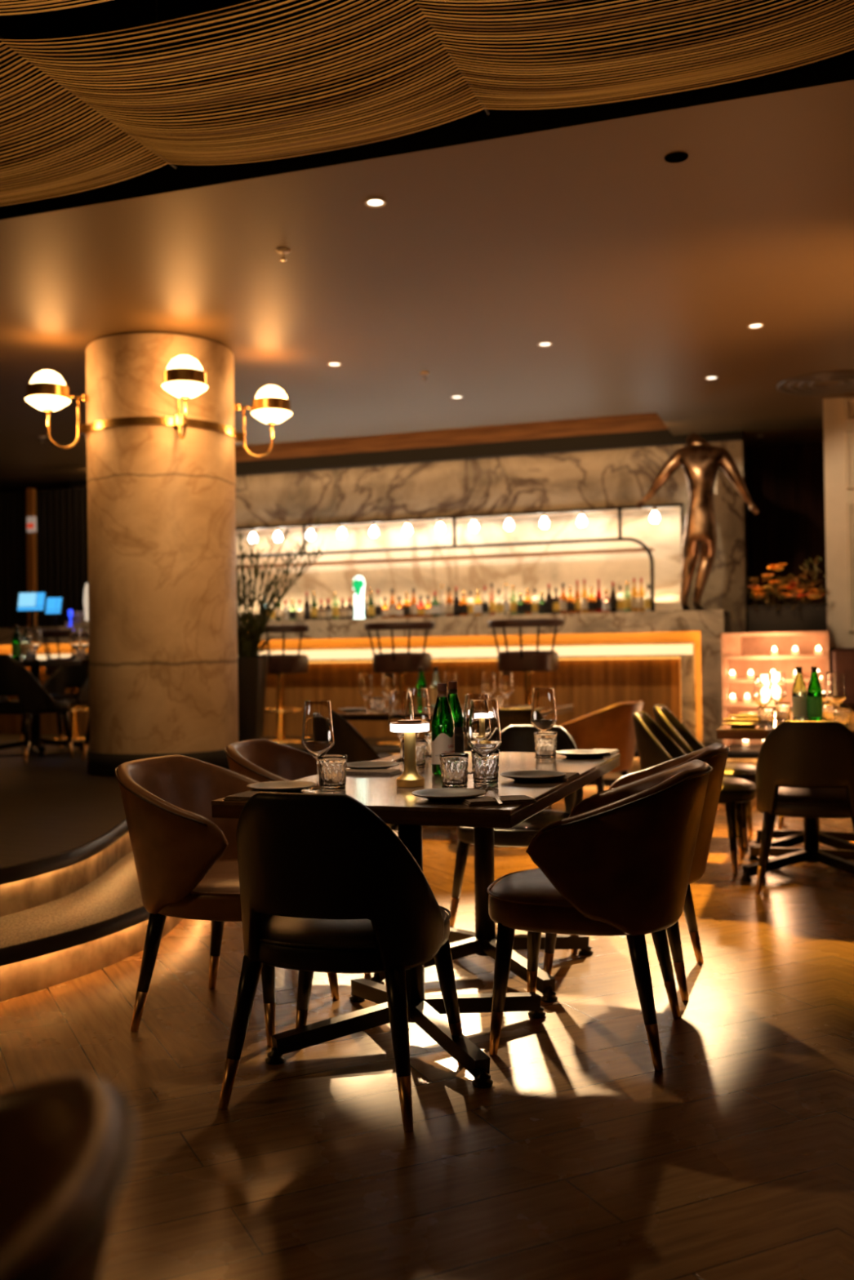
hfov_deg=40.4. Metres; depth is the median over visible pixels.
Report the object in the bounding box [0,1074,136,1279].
tub chair
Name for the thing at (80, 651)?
tumbler
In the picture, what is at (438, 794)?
plate
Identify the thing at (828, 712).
tumbler
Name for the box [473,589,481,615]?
bottle
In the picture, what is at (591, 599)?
bottle
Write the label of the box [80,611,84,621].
glass
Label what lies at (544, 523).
pendant bulb
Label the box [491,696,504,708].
tumbler
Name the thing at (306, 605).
bottle
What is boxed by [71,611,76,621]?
glass
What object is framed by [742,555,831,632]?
flower planter
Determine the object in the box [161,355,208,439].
sconce
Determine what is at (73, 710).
bar stool
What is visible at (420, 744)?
tumbler
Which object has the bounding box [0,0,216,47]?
ceiling
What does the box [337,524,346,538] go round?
pendant bulb
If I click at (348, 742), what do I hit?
dining chair
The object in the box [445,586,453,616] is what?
bottle
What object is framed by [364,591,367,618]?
bottle
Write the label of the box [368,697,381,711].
tumbler
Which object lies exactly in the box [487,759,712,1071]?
tub chair
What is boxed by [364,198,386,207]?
recessed light
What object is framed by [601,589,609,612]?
bottle
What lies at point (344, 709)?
plate
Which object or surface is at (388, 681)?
wine glass
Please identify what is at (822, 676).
wine glass
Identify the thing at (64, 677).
dining chair
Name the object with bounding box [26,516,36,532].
wall sign
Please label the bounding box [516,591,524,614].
bottle
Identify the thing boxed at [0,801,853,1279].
floor
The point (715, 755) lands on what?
tub chair
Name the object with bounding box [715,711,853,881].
dining table
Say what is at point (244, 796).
napkin
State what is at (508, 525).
pendant bulb
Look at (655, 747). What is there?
dining chair
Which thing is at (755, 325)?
recessed light
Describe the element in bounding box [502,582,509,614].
bottle
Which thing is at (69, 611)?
light
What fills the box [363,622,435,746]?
bar stool
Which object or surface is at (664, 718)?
dining chair
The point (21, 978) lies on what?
step riser
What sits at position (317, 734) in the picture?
wine glass
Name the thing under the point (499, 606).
bottle
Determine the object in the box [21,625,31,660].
water bottle
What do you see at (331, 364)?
recessed light
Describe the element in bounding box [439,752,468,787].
tumbler
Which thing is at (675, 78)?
drape
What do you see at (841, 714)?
tumbler
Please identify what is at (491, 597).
bottle
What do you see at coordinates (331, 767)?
tumbler
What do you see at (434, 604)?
bottle
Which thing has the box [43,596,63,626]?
screen
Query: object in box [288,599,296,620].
bottle
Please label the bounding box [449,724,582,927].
dining chair
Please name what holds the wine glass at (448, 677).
on the dining table at (560, 708)
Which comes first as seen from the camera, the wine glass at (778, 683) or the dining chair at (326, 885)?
the dining chair at (326, 885)
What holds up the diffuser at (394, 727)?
attached to the table lamp at (410, 778)
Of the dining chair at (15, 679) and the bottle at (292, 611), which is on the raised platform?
the dining chair at (15, 679)
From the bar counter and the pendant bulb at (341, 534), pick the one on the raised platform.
the bar counter
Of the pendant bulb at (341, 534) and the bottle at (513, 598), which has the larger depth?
the pendant bulb at (341, 534)
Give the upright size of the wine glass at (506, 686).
0.248 m
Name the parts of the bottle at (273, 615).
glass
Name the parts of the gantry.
rail, rail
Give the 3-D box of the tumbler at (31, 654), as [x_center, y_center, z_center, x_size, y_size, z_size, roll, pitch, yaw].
[-3.090,0.111,9.060,0.083,0.096,0.083,-1,-1,13]
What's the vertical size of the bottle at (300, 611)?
0.232 m
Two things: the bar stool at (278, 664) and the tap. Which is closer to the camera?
the bar stool at (278, 664)
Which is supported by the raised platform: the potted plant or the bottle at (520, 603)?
the potted plant
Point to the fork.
(498, 797)
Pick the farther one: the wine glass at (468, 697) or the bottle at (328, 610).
the bottle at (328, 610)
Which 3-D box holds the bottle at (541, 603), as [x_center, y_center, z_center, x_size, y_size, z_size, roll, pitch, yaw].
[1.174,-0.379,11.853,0.082,0.232,0.082,-1,-1,19]
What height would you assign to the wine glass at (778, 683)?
0.248 m
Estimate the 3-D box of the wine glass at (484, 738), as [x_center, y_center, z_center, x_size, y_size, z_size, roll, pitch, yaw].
[0.160,0.290,3.231,0.095,0.248,0.095,-1,-1,19]
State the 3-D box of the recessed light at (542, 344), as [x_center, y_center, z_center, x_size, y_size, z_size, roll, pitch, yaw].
[0.795,-1.990,7.812,0.100,0.006,0.100,-1,-1,19]
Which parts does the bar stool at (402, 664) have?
rail, post, seat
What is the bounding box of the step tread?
[0,773,622,948]
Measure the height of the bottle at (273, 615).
0.272 m
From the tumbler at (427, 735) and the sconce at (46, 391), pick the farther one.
the sconce at (46, 391)
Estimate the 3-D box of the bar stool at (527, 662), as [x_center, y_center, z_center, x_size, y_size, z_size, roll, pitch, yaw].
[0.815,0.345,9.404,0.636,1.020,0.483,-1,-1,19]
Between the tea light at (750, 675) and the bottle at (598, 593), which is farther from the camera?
the bottle at (598, 593)
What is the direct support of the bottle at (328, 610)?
on the wall niche
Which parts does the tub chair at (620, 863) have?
leg, leg, seat, backrest, leg, leg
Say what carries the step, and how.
on the step tread
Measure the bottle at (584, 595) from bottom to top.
0.342 m
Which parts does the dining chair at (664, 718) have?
backrest, seat, leg, leg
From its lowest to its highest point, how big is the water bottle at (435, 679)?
0.285 m
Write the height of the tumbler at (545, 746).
0.096 m
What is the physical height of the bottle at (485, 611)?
0.312 m
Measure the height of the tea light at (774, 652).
0.072 m
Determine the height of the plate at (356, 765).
0.019 m
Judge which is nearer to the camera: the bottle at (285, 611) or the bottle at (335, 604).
the bottle at (335, 604)
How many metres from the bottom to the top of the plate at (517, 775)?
0.019 m
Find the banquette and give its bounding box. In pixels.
[829,648,853,711]
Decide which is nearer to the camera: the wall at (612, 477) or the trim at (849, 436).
the trim at (849, 436)
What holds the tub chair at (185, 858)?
on the floor
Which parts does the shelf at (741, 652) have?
panel, shelf, shelf, shelf, shelf, panel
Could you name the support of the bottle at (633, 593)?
on the wall niche
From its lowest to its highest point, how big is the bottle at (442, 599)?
0.342 m
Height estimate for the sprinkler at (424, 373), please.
0.050 m
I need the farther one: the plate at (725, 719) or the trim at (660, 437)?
the trim at (660, 437)
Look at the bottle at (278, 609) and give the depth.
12.88 m
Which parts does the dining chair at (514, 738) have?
leg, seat, backrest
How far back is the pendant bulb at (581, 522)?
11.54 m
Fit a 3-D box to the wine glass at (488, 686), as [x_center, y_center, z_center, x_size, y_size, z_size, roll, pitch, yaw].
[0.410,0.337,7.684,0.095,0.248,0.095,-1,-1,19]
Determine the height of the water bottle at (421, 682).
0.285 m
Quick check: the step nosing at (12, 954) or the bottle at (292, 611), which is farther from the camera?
the bottle at (292, 611)
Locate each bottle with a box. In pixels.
[11,624,21,660]
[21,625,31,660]
[267,596,275,621]
[275,590,281,621]
[281,600,288,620]
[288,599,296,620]
[296,599,303,620]
[303,591,310,620]
[311,591,317,619]
[317,599,324,619]
[324,598,332,619]
[332,591,338,619]
[338,598,346,619]
[346,597,353,618]
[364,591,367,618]
[367,589,374,618]
[374,589,382,617]
[381,596,389,617]
[388,588,395,617]
[395,595,403,617]
[402,592,410,617]
[410,587,417,617]
[416,666,426,688]
[417,595,424,617]
[424,595,431,617]
[431,591,439,617]
[431,666,440,709]
[431,683,454,775]
[439,584,445,616]
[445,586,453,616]
[447,681,464,752]
[453,586,459,616]
[459,590,467,616]
[466,590,474,616]
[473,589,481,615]
[481,586,488,615]
[488,582,495,615]
[494,588,503,615]
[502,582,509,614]
[510,585,516,614]
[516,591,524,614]
[523,588,531,614]
[531,587,538,614]
[537,591,546,613]
[545,583,552,613]
[552,587,559,613]
[560,582,566,613]
[566,586,574,613]
[573,579,581,613]
[581,578,587,613]
[587,586,595,613]
[595,578,602,612]
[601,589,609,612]
[609,581,617,612]
[616,585,624,612]
[623,580,631,612]
[631,577,637,611]
[638,577,644,611]
[644,583,650,611]
[791,666,807,720]
[806,666,822,720]
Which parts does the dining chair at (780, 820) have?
backrest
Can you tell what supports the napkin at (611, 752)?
on the dining table at (394, 805)
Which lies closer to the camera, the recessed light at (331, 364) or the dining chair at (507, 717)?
the dining chair at (507, 717)
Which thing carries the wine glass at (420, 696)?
on the dining table at (394, 805)
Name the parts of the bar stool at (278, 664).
post, rail, seat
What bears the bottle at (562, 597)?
on the wall niche
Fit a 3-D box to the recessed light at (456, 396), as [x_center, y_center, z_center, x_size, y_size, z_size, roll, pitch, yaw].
[0.243,-1.964,9.384,0.100,0.006,0.100,-1,-1,19]
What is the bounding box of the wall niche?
[235,506,682,621]
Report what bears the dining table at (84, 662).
on the raised platform
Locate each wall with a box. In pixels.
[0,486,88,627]
[76,440,748,632]
[745,440,826,616]
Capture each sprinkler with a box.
[37,435,45,442]
[275,247,290,261]
[419,371,430,379]
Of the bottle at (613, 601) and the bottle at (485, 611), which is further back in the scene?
the bottle at (485, 611)
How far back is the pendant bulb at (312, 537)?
12.50 m
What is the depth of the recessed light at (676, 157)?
4.88 m
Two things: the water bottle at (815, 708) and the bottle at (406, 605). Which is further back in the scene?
the bottle at (406, 605)
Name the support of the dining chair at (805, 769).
on the floor
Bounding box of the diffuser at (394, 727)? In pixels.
[390,723,429,732]
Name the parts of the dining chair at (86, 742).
leg, backrest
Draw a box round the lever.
[83,582,88,621]
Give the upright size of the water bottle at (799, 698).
0.285 m
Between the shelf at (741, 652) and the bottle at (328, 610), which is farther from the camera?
the bottle at (328, 610)
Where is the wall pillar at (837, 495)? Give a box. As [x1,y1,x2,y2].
[822,395,853,658]
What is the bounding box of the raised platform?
[0,733,761,868]
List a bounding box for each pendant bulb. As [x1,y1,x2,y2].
[248,528,257,542]
[274,528,281,542]
[306,526,315,539]
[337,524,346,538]
[369,522,377,537]
[403,520,411,535]
[435,519,444,533]
[469,517,478,531]
[504,515,513,529]
[539,513,548,528]
[577,511,586,526]
[649,507,658,522]
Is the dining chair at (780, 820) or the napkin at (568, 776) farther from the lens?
the dining chair at (780, 820)
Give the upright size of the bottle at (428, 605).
0.232 m
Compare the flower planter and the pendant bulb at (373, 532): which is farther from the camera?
the pendant bulb at (373, 532)
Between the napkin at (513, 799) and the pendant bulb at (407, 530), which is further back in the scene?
the pendant bulb at (407, 530)
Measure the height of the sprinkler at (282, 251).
0.050 m
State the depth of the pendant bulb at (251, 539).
12.73 m
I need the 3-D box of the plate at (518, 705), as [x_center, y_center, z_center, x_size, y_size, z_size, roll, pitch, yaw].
[0.703,0.448,7.741,0.194,0.019,0.194,-1,-1,19]
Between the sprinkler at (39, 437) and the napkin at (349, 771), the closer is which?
the napkin at (349, 771)
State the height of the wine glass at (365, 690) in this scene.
0.248 m
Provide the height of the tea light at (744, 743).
0.072 m
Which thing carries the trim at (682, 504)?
attached to the wall at (612, 477)
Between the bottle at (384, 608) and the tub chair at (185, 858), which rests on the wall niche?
the bottle at (384, 608)
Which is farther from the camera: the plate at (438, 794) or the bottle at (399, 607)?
the bottle at (399, 607)
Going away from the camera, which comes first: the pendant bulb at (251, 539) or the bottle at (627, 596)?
the bottle at (627, 596)
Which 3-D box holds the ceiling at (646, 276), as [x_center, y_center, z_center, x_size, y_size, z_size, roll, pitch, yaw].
[-0.588,-2.008,9.153,13.000,0.100,7.900,-1,-1,19]
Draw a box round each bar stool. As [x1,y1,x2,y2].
[40,630,88,741]
[252,624,309,744]
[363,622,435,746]
[487,618,564,704]
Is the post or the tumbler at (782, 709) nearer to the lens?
the tumbler at (782, 709)
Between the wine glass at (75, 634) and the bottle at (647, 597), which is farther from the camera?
the bottle at (647, 597)
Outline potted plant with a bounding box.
[235,516,328,742]
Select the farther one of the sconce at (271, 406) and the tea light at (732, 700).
the tea light at (732, 700)
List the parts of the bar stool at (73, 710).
rail, seat, post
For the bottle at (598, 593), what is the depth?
11.70 m
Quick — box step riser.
[0,786,756,1001]
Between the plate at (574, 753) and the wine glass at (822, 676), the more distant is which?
the wine glass at (822, 676)
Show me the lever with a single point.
(86, 588)
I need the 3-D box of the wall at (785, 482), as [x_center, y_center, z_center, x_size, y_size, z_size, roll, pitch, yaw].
[0.700,-0.785,12.826,13.000,4.100,0.100,-1,-1,19]
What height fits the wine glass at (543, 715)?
0.248 m
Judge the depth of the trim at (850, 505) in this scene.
9.56 m
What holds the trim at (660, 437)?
attached to the wall at (612, 477)
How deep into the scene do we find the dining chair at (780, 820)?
7.08 m
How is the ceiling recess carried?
attached to the ceiling at (39, 25)
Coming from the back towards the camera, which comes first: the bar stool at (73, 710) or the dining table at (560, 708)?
the bar stool at (73, 710)
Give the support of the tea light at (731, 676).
on the shelf at (741, 652)
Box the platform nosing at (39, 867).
[0,746,759,884]
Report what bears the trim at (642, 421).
attached to the wall at (612, 477)
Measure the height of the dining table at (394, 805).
0.750 m
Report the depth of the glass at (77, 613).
11.71 m
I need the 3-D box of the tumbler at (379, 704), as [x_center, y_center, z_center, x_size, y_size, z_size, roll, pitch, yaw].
[-0.307,0.422,7.486,0.086,0.096,0.086,-1,-1,19]
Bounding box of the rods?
[0,0,489,168]
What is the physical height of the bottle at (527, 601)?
0.272 m
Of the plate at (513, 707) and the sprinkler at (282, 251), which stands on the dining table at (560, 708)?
the plate at (513, 707)
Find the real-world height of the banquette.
0.750 m
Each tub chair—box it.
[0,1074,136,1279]
[115,754,339,1046]
[223,738,398,974]
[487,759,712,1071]
[542,742,730,1001]
[560,700,644,792]
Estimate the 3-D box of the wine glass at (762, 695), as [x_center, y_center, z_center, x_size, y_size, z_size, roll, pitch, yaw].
[1.669,0.297,5.769,0.095,0.248,0.095,-1,-1,19]
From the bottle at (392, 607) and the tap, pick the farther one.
the bottle at (392, 607)
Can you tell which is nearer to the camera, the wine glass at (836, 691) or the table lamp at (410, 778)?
the table lamp at (410, 778)
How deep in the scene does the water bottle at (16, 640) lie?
9.24 m
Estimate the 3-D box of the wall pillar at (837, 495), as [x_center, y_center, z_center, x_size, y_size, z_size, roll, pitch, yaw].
[4.488,-0.612,9.669,2.200,2.830,0.800,-1,-1,19]
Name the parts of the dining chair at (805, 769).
leg, leg, backrest, seat, leg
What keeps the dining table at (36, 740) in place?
on the raised platform
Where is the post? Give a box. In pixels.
[26,488,37,626]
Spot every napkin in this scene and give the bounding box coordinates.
[223,789,285,800]
[346,768,402,775]
[458,795,537,806]
[538,772,580,782]
[593,748,619,755]
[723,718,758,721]
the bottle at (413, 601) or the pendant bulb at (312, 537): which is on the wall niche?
the bottle at (413, 601)
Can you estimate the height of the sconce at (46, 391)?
0.500 m
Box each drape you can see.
[0,0,111,15]
[0,0,853,206]
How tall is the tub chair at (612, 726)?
0.802 m
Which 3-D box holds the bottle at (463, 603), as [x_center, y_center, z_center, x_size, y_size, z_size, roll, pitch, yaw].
[0.384,-0.384,12.152,0.086,0.272,0.086,-1,-1,19]
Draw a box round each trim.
[69,429,742,487]
[235,412,667,462]
[235,502,683,609]
[844,396,853,422]
[844,431,853,489]
[846,502,853,632]
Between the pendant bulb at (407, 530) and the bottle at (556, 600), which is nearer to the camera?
the bottle at (556, 600)
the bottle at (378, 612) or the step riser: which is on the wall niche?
the bottle at (378, 612)
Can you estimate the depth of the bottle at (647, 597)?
11.47 m
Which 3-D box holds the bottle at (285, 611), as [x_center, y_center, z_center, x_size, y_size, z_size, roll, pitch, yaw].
[-1.557,-0.328,12.783,0.082,0.232,0.082,-1,-1,19]
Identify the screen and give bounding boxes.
[16,591,47,627]
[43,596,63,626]
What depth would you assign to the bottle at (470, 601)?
12.13 m
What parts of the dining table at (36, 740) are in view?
arm, arm, mounting plate, arm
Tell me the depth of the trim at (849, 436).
9.57 m
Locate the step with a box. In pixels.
[0,754,756,916]
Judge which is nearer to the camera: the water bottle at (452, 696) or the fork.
the fork
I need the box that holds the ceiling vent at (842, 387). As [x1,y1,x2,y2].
[776,370,853,395]
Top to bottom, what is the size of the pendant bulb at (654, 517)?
0.160 m
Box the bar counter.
[0,609,731,743]
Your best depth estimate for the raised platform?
6.20 m
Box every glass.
[29,628,42,660]
[69,629,81,659]
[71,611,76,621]
[75,611,81,621]
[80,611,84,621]
[80,629,88,659]
[301,700,334,789]
[358,673,373,711]
[382,673,395,711]
[387,690,413,761]
[407,688,430,738]
[444,672,456,694]
[462,693,488,773]
[466,698,501,790]
[481,671,496,698]
[499,671,513,708]
[530,687,556,757]
[752,674,772,706]
[769,672,786,719]
[817,671,831,703]
[826,673,846,706]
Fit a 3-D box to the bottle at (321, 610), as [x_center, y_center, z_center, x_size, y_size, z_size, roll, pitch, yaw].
[-1.159,-0.335,12.723,0.082,0.232,0.082,-1,-1,19]
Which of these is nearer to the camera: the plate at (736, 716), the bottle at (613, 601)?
the plate at (736, 716)
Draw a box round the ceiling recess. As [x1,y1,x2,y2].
[0,0,853,219]
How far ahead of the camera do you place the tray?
11.62 m
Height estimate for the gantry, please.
1.545 m
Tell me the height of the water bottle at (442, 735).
0.285 m
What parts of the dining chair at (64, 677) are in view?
leg, leg, seat, backrest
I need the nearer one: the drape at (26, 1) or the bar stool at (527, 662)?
the drape at (26, 1)
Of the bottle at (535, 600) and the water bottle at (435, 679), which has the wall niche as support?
the bottle at (535, 600)
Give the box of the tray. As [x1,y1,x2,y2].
[64,621,88,626]
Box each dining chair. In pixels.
[0,653,74,763]
[19,653,89,748]
[81,664,89,760]
[218,791,462,1132]
[324,710,381,763]
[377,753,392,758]
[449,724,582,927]
[466,707,551,844]
[632,711,755,875]
[653,704,755,849]
[755,720,853,893]
[777,700,852,830]
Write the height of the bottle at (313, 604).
0.312 m
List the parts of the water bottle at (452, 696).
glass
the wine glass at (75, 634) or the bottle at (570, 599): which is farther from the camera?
the bottle at (570, 599)
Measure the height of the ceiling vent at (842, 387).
0.016 m
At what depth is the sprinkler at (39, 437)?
10.81 m
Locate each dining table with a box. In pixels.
[0,659,84,755]
[81,659,88,665]
[211,751,620,1088]
[337,704,573,831]
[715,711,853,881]
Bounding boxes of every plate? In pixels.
[246,780,316,792]
[337,707,366,711]
[346,761,399,768]
[411,787,486,801]
[500,770,565,782]
[509,706,531,708]
[518,705,531,706]
[555,749,608,758]
[722,722,764,728]
[728,714,758,718]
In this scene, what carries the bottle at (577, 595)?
on the wall niche
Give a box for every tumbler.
[25,648,36,660]
[75,647,85,659]
[317,754,346,791]
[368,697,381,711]
[373,697,385,712]
[401,738,426,769]
[424,732,431,760]
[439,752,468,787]
[471,749,499,784]
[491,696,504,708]
[533,731,557,759]
[756,706,774,727]
[774,702,791,721]
[822,702,839,720]
[832,706,851,728]
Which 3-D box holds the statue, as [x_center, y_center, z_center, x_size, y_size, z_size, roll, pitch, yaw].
[2.281,-1.006,9.813,1.017,1.536,0.372,-1,-1,19]
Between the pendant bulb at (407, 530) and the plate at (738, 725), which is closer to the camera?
the plate at (738, 725)
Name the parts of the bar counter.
light panel, marble frame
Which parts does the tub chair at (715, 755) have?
leg, backrest, leg, leg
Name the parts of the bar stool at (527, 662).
rail, seat, post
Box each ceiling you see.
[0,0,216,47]
[0,80,853,493]
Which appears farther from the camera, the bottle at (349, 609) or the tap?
the bottle at (349, 609)
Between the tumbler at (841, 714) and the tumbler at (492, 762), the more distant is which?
the tumbler at (841, 714)
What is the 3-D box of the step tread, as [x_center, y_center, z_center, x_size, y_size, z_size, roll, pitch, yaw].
[0.908,1.007,5.093,6.836,0.035,7.847,-1,-1,19]
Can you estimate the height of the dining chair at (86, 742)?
0.802 m
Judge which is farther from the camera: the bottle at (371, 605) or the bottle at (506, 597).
the bottle at (371, 605)
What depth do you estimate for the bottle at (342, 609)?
12.62 m
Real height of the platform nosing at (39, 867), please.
0.057 m
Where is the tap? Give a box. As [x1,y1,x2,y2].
[352,575,365,618]
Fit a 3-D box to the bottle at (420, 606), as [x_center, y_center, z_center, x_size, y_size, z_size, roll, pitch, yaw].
[-0.064,-0.355,12.316,0.082,0.232,0.082,-1,-1,19]
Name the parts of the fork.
handle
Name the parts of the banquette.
frame, seat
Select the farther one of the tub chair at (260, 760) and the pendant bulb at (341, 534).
the pendant bulb at (341, 534)
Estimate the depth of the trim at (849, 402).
9.57 m
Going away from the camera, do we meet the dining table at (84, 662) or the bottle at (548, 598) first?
the dining table at (84, 662)
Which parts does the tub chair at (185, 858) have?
leg, backrest, seat, leg, leg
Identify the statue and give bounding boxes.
[635,432,759,610]
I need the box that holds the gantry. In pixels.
[235,503,680,611]
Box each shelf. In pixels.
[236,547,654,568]
[720,631,829,746]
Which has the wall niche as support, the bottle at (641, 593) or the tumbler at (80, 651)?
the bottle at (641, 593)
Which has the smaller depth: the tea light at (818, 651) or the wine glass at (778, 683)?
the wine glass at (778, 683)
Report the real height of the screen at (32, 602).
0.366 m
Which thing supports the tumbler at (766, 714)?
on the dining table at (784, 855)
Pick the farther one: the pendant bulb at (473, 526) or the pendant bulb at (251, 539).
the pendant bulb at (251, 539)
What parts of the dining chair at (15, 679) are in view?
leg, backrest, leg, seat, leg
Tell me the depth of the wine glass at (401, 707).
4.08 m
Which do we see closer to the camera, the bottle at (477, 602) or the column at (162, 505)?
the column at (162, 505)
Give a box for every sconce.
[25,369,88,448]
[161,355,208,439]
[234,385,292,457]
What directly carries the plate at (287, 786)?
on the dining table at (394, 805)
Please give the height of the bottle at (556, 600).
0.272 m
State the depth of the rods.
4.11 m
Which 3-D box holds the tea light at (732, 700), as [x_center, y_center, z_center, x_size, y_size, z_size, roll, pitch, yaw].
[2.401,0.454,9.112,0.056,0.072,0.055,-1,-1,19]
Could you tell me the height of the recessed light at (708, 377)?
0.006 m
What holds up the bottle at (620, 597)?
on the wall niche
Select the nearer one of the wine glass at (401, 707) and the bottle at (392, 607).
the wine glass at (401, 707)
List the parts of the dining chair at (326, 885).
leg, leg, backrest, seat, leg, leg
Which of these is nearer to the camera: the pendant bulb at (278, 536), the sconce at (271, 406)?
the sconce at (271, 406)
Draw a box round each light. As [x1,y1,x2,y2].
[67,608,72,626]
[327,362,341,366]
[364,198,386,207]
[450,395,462,398]
[537,342,552,346]
[664,151,688,163]
[704,376,718,379]
[728,670,735,679]
[728,693,736,702]
[742,739,749,746]
[743,693,751,702]
[746,669,754,678]
[747,323,763,328]
[770,646,777,655]
[791,645,799,655]
[814,645,822,654]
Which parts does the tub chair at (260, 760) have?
backrest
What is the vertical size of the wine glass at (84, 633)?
0.248 m
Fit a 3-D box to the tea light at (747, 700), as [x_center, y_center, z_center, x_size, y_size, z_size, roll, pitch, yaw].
[2.504,0.452,9.077,0.056,0.072,0.055,-1,-1,19]
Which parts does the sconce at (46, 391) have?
lamp shade, arm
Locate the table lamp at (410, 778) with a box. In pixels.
[390,719,429,787]
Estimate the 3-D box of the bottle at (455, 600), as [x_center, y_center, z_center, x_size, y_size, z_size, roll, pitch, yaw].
[0.309,-0.403,12.156,0.074,0.312,0.074,-1,-1,19]
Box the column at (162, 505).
[84,333,238,777]
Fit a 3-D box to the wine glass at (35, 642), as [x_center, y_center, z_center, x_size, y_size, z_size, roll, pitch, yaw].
[-3.105,0.037,9.214,0.095,0.248,0.095,-1,-1,19]
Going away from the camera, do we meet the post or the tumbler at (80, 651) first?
the tumbler at (80, 651)
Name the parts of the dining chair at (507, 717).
backrest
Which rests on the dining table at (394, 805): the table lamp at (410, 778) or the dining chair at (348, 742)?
the table lamp at (410, 778)
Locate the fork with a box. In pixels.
[491,793,502,804]
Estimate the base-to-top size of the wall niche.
1.040 m
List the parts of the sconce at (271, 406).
arm, lamp shade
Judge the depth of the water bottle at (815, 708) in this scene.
5.76 m
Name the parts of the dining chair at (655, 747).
backrest, leg, seat, leg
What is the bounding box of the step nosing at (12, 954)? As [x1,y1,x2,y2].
[0,778,616,966]
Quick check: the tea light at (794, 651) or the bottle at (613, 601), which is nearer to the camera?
the tea light at (794, 651)

